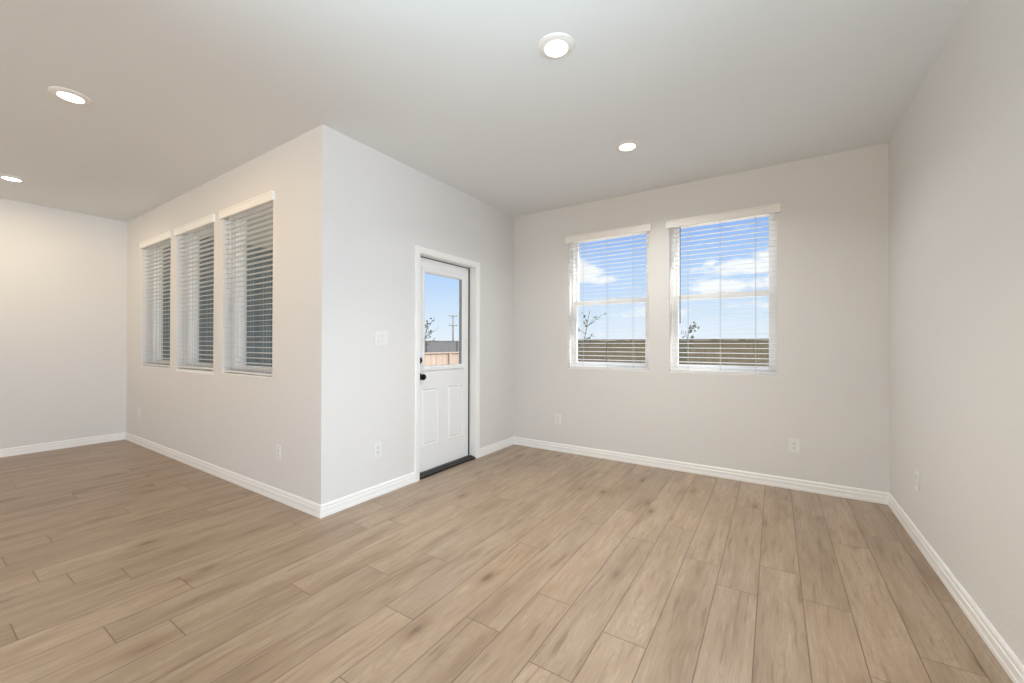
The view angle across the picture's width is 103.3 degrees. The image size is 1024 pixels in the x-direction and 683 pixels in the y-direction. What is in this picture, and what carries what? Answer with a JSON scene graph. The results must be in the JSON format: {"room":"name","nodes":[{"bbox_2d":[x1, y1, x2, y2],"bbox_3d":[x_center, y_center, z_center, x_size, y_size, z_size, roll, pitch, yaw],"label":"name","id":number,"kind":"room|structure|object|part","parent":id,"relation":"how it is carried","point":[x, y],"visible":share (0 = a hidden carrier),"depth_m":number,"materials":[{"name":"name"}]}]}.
{"room":"empty living room","nodes":[
{"label":"empty living room","id":0,"kind":"room"},
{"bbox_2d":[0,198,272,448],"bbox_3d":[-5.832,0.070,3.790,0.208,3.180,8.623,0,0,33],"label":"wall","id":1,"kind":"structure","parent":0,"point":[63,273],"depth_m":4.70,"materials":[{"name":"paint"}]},
{"bbox_2d":[0,432,125,457],"bbox_3d":[-6.475,1.168,2.605,0.014,0.089,5.948,0,0,33],"label":"baseboard","id":2,"kind":"structure","parent":1,"relation":"attached to","point":[34,448],"depth_m":4.63,"materials":[{"name":"paint"}]},
{"bbox_2d":[126,124,322,503],"bbox_3d":[-3.039,-0.143,4.052,4.214,2.740,0.200,0,0,33],"label":"wall","id":3,"kind":"structure","parent":0,"point":[234,423],"depth_m":3.44,"materials":[{"name":"paint"}]},
{"bbox_2d":[141,242,170,368],"bbox_3d":[-3.982,-0.434,4.648,0.886,1.459,0.177,0,0,33],"label":"window","id":4,"kind":"structure","parent":3,"relation":"in","point":[156,343],"depth_m":4.89,"materials":[{"name":"white plastic"}]},
{"bbox_2d":[139,231,171,366],"bbox_3d":[-4.019,-0.449,4.591,0.939,1.450,0.084,0,0,33],"label":"blind","id":5,"kind":"object","parent":4,"relation":"attached to","point":[164,238],"visible":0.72,"depth_m":4.60,"materials":[{"name":"white plastic"}]},
{"bbox_3d":[-4.241,-0.427,4.753,0.008,1.389,0.053,0,0,33],"label":"ladder cord","id":6,"kind":"part","parent":5,"relation":"part of","materials":[{"name":"white fabric"}]},
{"bbox_3d":[-4.012,0.269,4.600,0.871,0.016,0.050,0,0,33],"label":"rail","id":7,"kind":"part","parent":5,"relation":"part of","materials":[{"name":"white plastic"}]},
{"bbox_3d":[-4.008,-0.427,4.603,0.008,1.389,0.053,0,0,33],"label":"ladder cord","id":8,"kind":"part","parent":5,"relation":"part of","materials":[{"name":"white fabric"}]},
{"bbox_3d":[-3.776,-0.428,4.452,0.008,1.389,0.053,0,0,33],"label":"ladder cord","id":9,"kind":"part","parent":5,"relation":"part of","materials":[{"name":"white fabric"}]},
{"bbox_3d":[-4.004,0.290,4.612,0.886,0.012,0.101,0,0,33],"label":"sill","id":10,"kind":"part","parent":4,"relation":"part of","materials":[{"name":"paint"}]},
{"bbox_3d":[-3.956,-0.439,4.689,0.886,1.448,0.080,0,0,33],"label":"frame","id":11,"kind":"part","parent":4,"relation":"part of","materials":[{"name":"white plastic"}]},
{"bbox_3d":[-3.952,-0.449,4.695,0.835,1.408,0.035,0,0,33],"label":"sash","id":12,"kind":"part","parent":4,"relation":"part of","materials":[{"name":"white plastic"}]},
{"bbox_2d":[176,225,213,374],"bbox_3d":[-3.093,-0.427,4.071,0.882,1.476,0.179,0,0,33],"label":"window","id":13,"kind":"structure","parent":3,"relation":"in","point":[191,337],"depth_m":4.32,"materials":[{"name":"white plastic"}]},
{"bbox_2d":[173,214,214,369],"bbox_3d":[-3.130,-0.455,4.015,0.935,1.442,0.084,0,0,33],"label":"blind","id":14,"kind":"object","parent":13,"relation":"attached to","point":[209,220],"visible":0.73,"depth_m":4.02,"materials":[{"name":"white plastic"}]},
{"bbox_3d":[-3.351,-0.434,4.177,0.008,1.379,0.053,0,0,33],"label":"ladder cord","id":15,"kind":"part","parent":14,"relation":"part of","materials":[{"name":"white fabric"}]},
{"bbox_3d":[-3.122,0.257,4.024,0.867,0.019,0.050,0,0,33],"label":"rail","id":16,"kind":"part","parent":14,"relation":"part of","materials":[{"name":"white plastic"}]},
{"bbox_3d":[-3.119,-0.434,4.027,0.008,1.379,0.053,0,0,33],"label":"ladder cord","id":17,"kind":"part","parent":14,"relation":"part of","materials":[{"name":"white fabric"}]},
{"bbox_3d":[-2.886,-0.434,3.876,0.008,1.379,0.053,0,0,33],"label":"ladder cord","id":18,"kind":"part","parent":14,"relation":"part of","materials":[{"name":"white fabric"}]},
{"bbox_3d":[-3.115,0.296,4.035,0.882,0.028,0.103,0,0,33],"label":"sill","id":19,"kind":"part","parent":13,"relation":"part of","materials":[{"name":"paint"}]},
{"bbox_3d":[-3.066,-0.441,4.113,0.882,1.448,0.080,0,0,33],"label":"frame","id":20,"kind":"part","parent":13,"relation":"part of","materials":[{"name":"white plastic"}]},
{"bbox_3d":[-3.062,-0.451,4.119,0.831,1.408,0.035,0,0,33],"label":"sash","id":21,"kind":"part","parent":13,"relation":"part of","materials":[{"name":"white plastic"}]},
{"bbox_2d":[125,432,320,517],"bbox_3d":[-3.094,1.181,3.950,4.228,0.089,0.014,0,0,33],"label":"baseboard","id":22,"kind":"structure","parent":3,"relation":"attached to","point":[312,508],"depth_m":3.47,"materials":[{"name":"paint"}]},
{"bbox_2d":[222,206,272,378],"bbox_3d":[-2.203,-0.437,3.496,0.876,1.459,0.177,0,0,33],"label":"window","id":23,"kind":"structure","parent":3,"relation":"in","point":[239,329],"depth_m":3.74,"materials":[{"name":"white plastic"}]},
{"bbox_2d":[219,190,274,375],"bbox_3d":[-2.240,-0.451,3.439,0.929,1.453,0.084,0,0,33],"label":"blind","id":24,"kind":"object","parent":23,"relation":"attached to","point":[265,200],"visible":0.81,"depth_m":3.44,"materials":[{"name":"white plastic"}]},
{"bbox_3d":[-2.461,-0.430,3.601,0.008,1.389,0.053,0,0,33],"label":"ladder cord","id":25,"kind":"part","parent":24,"relation":"part of","materials":[{"name":"white fabric"}]},
{"bbox_3d":[-2.232,0.266,3.448,0.861,0.021,0.050,0,0,33],"label":"rail","id":26,"kind":"part","parent":24,"relation":"part of","materials":[{"name":"white plastic"}]},
{"bbox_3d":[-2.229,-0.431,3.450,0.008,1.389,0.053,0,0,33],"label":"ladder cord","id":27,"kind":"part","parent":24,"relation":"part of","materials":[{"name":"white fabric"}]},
{"bbox_3d":[-1.996,-0.431,3.300,0.008,1.389,0.053,0,0,33],"label":"ladder cord","id":28,"kind":"part","parent":24,"relation":"part of","materials":[{"name":"white fabric"}]},
{"bbox_3d":[-2.225,0.286,3.460,0.876,0.012,0.101,0,0,33],"label":"sill","id":29,"kind":"part","parent":23,"relation":"part of","materials":[{"name":"paint"}]},
{"bbox_3d":[-2.176,-0.443,3.537,0.876,1.448,0.080,0,0,33],"label":"frame","id":30,"kind":"part","parent":23,"relation":"part of","materials":[{"name":"white plastic"}]},
{"bbox_3d":[-2.172,-0.453,3.543,0.825,1.408,0.035,0,0,33],"label":"sash","id":31,"kind":"part","parent":23,"relation":"part of","materials":[{"name":"white plastic"}]},
{"bbox_2d":[276,444,280,460],"bbox_3d":[-1.797,0.855,3.117,0.072,0.116,0.008,0,0,33],"label":"power outlet","id":32,"kind":"object","parent":3,"relation":"attached to","point":[278,447],"visible":1,"depth_m":3.11,"materials":[{"name":"white plastic"}]},
{"bbox_2d":[202,212,272,247],"bbox_3d":[-2.464,-1.605,5.312,4.214,0.200,2.525,0,0,33],"label":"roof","id":33,"kind":"structure","parent":0,"point":[271,218],"depth_m":5.64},
{"bbox_2d":[320,472,414,518],"bbox_3d":[-1.090,1.181,3.168,0.014,0.089,0.879,0,0,33],"label":"baseboard","id":34,"kind":"structure","parent":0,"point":[342,503],"depth_m":3.10,"materials":[{"name":"paint"}]},
{"bbox_2d":[321,125,513,503],"bbox_3d":[-0.736,-0.140,3.915,0.200,2.741,2.475,0,0,33],"label":"wall","id":35,"kind":"structure","parent":0,"point":[376,207],"depth_m":3.29,"materials":[{"name":"paint"}]},
{"bbox_2d":[374,442,381,457],"bbox_3d":[-1.064,0.859,3.214,0.008,0.116,0.072,0,0,33],"label":"power outlet","id":36,"kind":"object","parent":35,"relation":"attached to","point":[377,446],"visible":1,"depth_m":3.21,"materials":[{"name":"white plastic"}]},
{"bbox_2d":[375,331,386,345],"bbox_3d":[-1.046,-0.024,3.243,0.011,0.116,0.118,0,0,33],"label":"light switch","id":37,"kind":"object","parent":35,"relation":"attached to","point":[380,336],"visible":1,"depth_m":3.24,"materials":[{"name":"white plastic"}]},
{"bbox_2d":[414,245,479,481],"bbox_3d":[-0.680,0.194,3.984,0.216,2.072,0.924,0,0,33],"label":"door","id":38,"kind":"structure","parent":35,"relation":"in","point":[446,436],"depth_m":4.01,"materials":[{"name":"paint"}]},
{"bbox_3d":[-0.819,0.324,3.688,0.068,0.066,0.066,0,0,33],"label":"knob","id":39,"kind":"part","parent":38,"relation":"part of","materials":[{"name":"black metal"}]},
{"bbox_3d":[-0.663,-0.208,3.980,0.013,0.971,0.614,0,0,33],"label":"lite frame","id":40,"kind":"part","parent":38,"relation":"part of","materials":[{"name":"paint"}]},
{"bbox_2d":[480,437,513,456],"bbox_3d":[-0.162,1.190,4.600,0.014,0.089,0.685,0,0,33],"label":"baseboard","id":41,"kind":"structure","parent":35,"relation":"attached to","point":[505,443],"depth_m":4.57,"materials":[{"name":"paint"}]},
{"bbox_2d":[0,0,968,221],"bbox_3d":[-1.120,-1.629,0.630,11.560,0.200,8.823,0,0,33],"label":"ceiling","id":42,"kind":"structure","parent":0,"point":[184,94],"depth_m":2.40,"materials":[{"name":"paint"}]},
{"bbox_2d":[0,174,26,182],"bbox_3d":[-4.649,-1.510,3.762,0.188,0.015,0.188,0,0,33],"label":"recessed light","id":43,"kind":"object","parent":42,"relation":"in","point":[2,176],"visible":1,"depth_m":3.75,"materials":[{"name":"white plastic"}]},
{"bbox_2d":[48,86,92,104],"bbox_3d":[-2.733,-1.514,2.509,0.188,0.015,0.188,0,0,33],"label":"recessed light","id":44,"kind":"object","parent":42,"relation":"in","point":[68,95],"visible":1,"depth_m":2.49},
{"bbox_2d":[538,32,574,59],"bbox_3d":[0.227,-1.511,2.085,0.188,0.015,0.188,0,0,33],"label":"recessed light","id":45,"kind":"object","parent":42,"relation":"in","point":[554,46],"visible":1,"depth_m":2.07,"materials":[{"name":"white plastic"}]},
{"bbox_2d":[615,140,639,151],"bbox_3d":[0.890,-1.504,3.127,0.188,0.015,0.188,0,0,33],"label":"recessed light","id":46,"kind":"object","parent":42,"relation":"in","point":[626,145],"visible":1,"depth_m":3.10,"materials":[{"name":"white plastic"}]},
{"bbox_2d":[0,439,1012,682],"bbox_3d":[-1.125,1.236,0.615,11.200,0.050,8.463,0,0,33],"label":"floor","id":47,"kind":"structure","parent":0,"point":[122,561],"depth_m":2.04,"materials":[{"name":"brown wood"}]},
{"bbox_2d":[513,143,889,492],"bbox_3d":[1.491,-0.136,4.066,3.776,2.740,0.200,0,0,33],"label":"wall","id":48,"kind":"structure","parent":0,"point":[829,392],"depth_m":3.49,"materials":[{"name":"paint"}]},
{"bbox_2d":[555,414,560,424],"bbox_3d":[0.516,0.876,4.566,0.072,0.116,0.008,0,0,33],"label":"power outlet","id":49,"kind":"object","parent":48,"relation":"attached to","point":[557,416],"visible":1,"depth_m":4.56,"materials":[{"name":"white plastic"}]},
{"bbox_2d":[568,232,648,371],"bbox_3d":[1.039,-0.427,4.345,0.877,1.459,0.177,0,0,33],"label":"window","id":50,"kind":"structure","parent":48,"relation":"in","point":[635,300],"depth_m":4.40,"materials":[{"name":"white plastic"}]},
{"bbox_2d":[565,223,650,369],"bbox_3d":[1.002,-0.440,4.287,0.930,1.454,0.084,0,0,33],"label":"blind","id":51,"kind":"object","parent":50,"relation":"attached to","point":[632,230],"visible":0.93,"depth_m":4.25,"materials":[{"name":"white plastic"}]},
{"bbox_3d":[1.009,0.280,4.297,0.862,0.016,0.050,0,0,33],"label":"rail","id":52,"kind":"part","parent":51,"relation":"part of","materials":[{"name":"white plastic"}]},
{"bbox_3d":[1.245,-0.419,4.149,0.008,1.393,0.053,0,0,33],"label":"ladder cord","id":53,"kind":"part","parent":51,"relation":"part of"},
{"bbox_3d":[1.017,0.297,4.309,0.877,0.012,0.101,0,0,33],"label":"sill","id":54,"kind":"part","parent":50,"relation":"part of","materials":[{"name":"paint"}]},
{"bbox_3d":[1.056,-0.096,4.370,0.826,0.715,0.030,0,0,33],"label":"sash","id":55,"kind":"part","parent":50,"relation":"part of","materials":[{"name":"white plastic"}]},
{"bbox_3d":[1.076,-0.777,4.403,0.826,0.738,0.028,0,0,33],"label":"sash","id":56,"kind":"part","parent":50,"relation":"part of","materials":[{"name":"white plastic"}]},
{"bbox_2d":[514,437,888,504],"bbox_3d":[1.431,1.189,3.969,3.374,0.089,0.014,0,0,33],"label":"baseboard","id":57,"kind":"structure","parent":48,"relation":"attached to","point":[867,495],"depth_m":3.66,"materials":[{"name":"paint"}]},
{"bbox_2d":[669,213,776,376],"bbox_3d":[1.939,-0.428,3.762,0.872,1.459,0.177,0,0,33],"label":"window","id":58,"kind":"structure","parent":48,"relation":"in","point":[675,283],"depth_m":3.70,"materials":[{"name":"white plastic"}]},
{"bbox_3d":[1.917,0.295,3.726,0.872,0.012,0.101,0,0,33],"label":"sill","id":59,"kind":"part","parent":58,"relation":"part of","materials":[{"name":"paint"}]},
{"bbox_2d":[666,203,780,374],"bbox_3d":[1.902,-0.442,3.704,0.925,1.454,0.084,0,0,33],"label":"blind","id":60,"kind":"object","parent":58,"relation":"attached to","point":[773,208],"visible":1,"depth_m":3.68,"materials":[{"name":"white plastic"}]},
{"bbox_3d":[1.681,-0.420,3.867,0.008,1.393,0.053,0,0,33],"label":"ladder cord","id":61,"kind":"part","parent":60,"relation":"part of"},
{"bbox_3d":[1.913,-0.420,3.716,0.008,1.393,0.053,0,0,33],"label":"ladder cord","id":62,"kind":"part","parent":60,"relation":"part of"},
{"bbox_3d":[1.909,0.278,3.714,0.857,0.016,0.050,0,0,33],"label":"rail","id":63,"kind":"part","parent":60,"relation":"part of","materials":[{"name":"white plastic"}]},
{"bbox_3d":[2.146,-0.421,3.566,0.008,1.393,0.053,0,0,33],"label":"ladder cord","id":64,"kind":"part","parent":60,"relation":"part of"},
{"bbox_3d":[1.976,-0.779,3.820,0.821,0.738,0.028,0,0,33],"label":"sash","id":65,"kind":"part","parent":58,"relation":"part of","materials":[{"name":"white plastic"}]},
{"bbox_3d":[1.956,-0.098,3.787,0.821,0.715,0.030,0,0,33],"label":"sash","id":66,"kind":"part","parent":58,"relation":"part of","materials":[{"name":"white plastic"}]},
{"bbox_2d":[789,438,798,452],"bbox_3d":[2.352,0.867,3.377,0.072,0.116,0.008,0,0,33],"label":"power outlet","id":67,"kind":"object","parent":48,"relation":"attached to","point":[793,443],"visible":1,"depth_m":3.38,"materials":[{"name":"white plastic"}]},
{"bbox_2d":[889,0,1023,664],"bbox_3d":[2.197,-0.146,1.868,0.200,2.740,2.723,0,0,33],"label":"wall","id":68,"kind":"structure","parent":0,"point":[956,153],"depth_m":1.85,"materials":[{"name":"paint"}]},
{"bbox_2d":[915,469,918,491],"bbox_3d":[2.460,0.843,2.462,0.008,0.116,0.072,0,0,33],"label":"power outlet","id":69,"kind":"object","parent":68,"relation":"attached to","point":[916,471],"visible":1,"depth_m":2.45,"materials":[{"name":"white plastic"}]},
{"bbox_2d":[888,493,1023,682],"bbox_3d":[2.051,1.178,1.835,0.014,0.089,2.922,0,0,33],"label":"baseboard","id":70,"kind":"structure","parent":68,"relation":"attached to","point":[1002,652],"depth_m":1.81,"materials":[{"name":"paint"}]},
{"bbox_3d":[-2.202,2.080,60.983,190.000,0.170,180.000,0,0,33],"label":"ground","id":71,"kind":"structure","parent":0,"visible":0},
{"bbox_2d":[425,318,437,344],"bbox_3d":[-2.657,0.474,12.450,0.719,2.501,1.002,0,0,33],"label":"young tree","id":72,"kind":"object","parent":71,"relation":"on","point":[427,323],"visible":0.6,"depth_m":12.65,"materials":[{"name":"green plant"}]},
{"bbox_2d":[425,352,458,365],"bbox_3d":[-3.881,1.048,12.382,0.130,1.347,13.594,0,0,33],"label":"wooden fence","id":73,"kind":"object","parent":71,"relation":"on","point":[448,357],"visible":0.06,"depth_m":14.50,"materials":[{"name":"beige wood"}]},
{"bbox_3d":[-3.914,0.391,12.361,0.100,0.034,13.500,0,0,33],"label":"cap rail","id":74,"kind":"part","parent":73,"relation":"part of","materials":[{"name":"beige wood"}]},
{"bbox_3d":[-2.273,1.085,14.803,0.063,1.305,0.090,0,0,33],"label":"fence post","id":75,"kind":"part","parent":73,"relation":"part of","materials":[{"name":"beige wood"}]},
{"bbox_2d":[425,340,458,353],"bbox_3d":[-6.987,0.856,25.984,0.130,1.872,28.048,0,0,33],"label":"wooden fence","id":76,"kind":"object","parent":71,"relation":"on","point":[437,346],"visible":0.06,"depth_m":28.99,"materials":[{"name":"grey wood"}]},
{"bbox_2d":[449,315,456,340],"bbox_3d":[-13.091,-1.893,89.971,1.900,8.060,0.427,0,0,-8],"label":"utility pole","id":77,"kind":"object","parent":71,"relation":"on","point":[452,325],"visible":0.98,"depth_m":89.88,"materials":[{"name":"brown wood"}]},
{"bbox_2d":[578,311,605,361],"bbox_3d":[2.213,0.405,12.368,1.124,2.656,0.776,0,0,-18],"label":"young tree","id":78,"kind":"object","parent":71,"relation":"on","point":[589,311],"visible":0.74,"depth_m":12.40,"materials":[{"name":"green plant"}]},
{"bbox_2d":[578,339,768,366],"bbox_3d":[6.845,0.824,11.038,18.704,1.817,0.130,0,0,33],"label":"wooden fence","id":79,"kind":"object","parent":71,"relation":"on","point":[702,348],"visible":0.08,"depth_m":11.94,"materials":[{"name":"brown wood"}]},
{"bbox_3d":[3.092,0.852,13.428,0.090,1.775,0.063,0,0,33],"label":"fence post","id":80,"kind":"part","parent":79,"relation":"part of","materials":[{"name":"wood"}]},
{"bbox_3d":[6.818,-0.067,11.079,18.600,0.034,0.100,0,0,33],"label":"cap rail","id":81,"kind":"part","parent":79,"relation":"part of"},
{"bbox_3d":[5.107,0.848,12.124,0.090,1.775,0.063,0,0,33],"label":"fence post","id":82,"kind":"part","parent":79,"relation":"part of","materials":[{"name":"wood"}]},
{"bbox_2d":[679,321,698,363],"bbox_3d":[4.647,0.588,10.736,0.563,2.278,0.513,0,0,33],"label":"young tree","id":83,"kind":"object","parent":71,"relation":"on","point":[693,321],"visible":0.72,"depth_m":10.79,"materials":[{"name":"green plant"}]}
]}

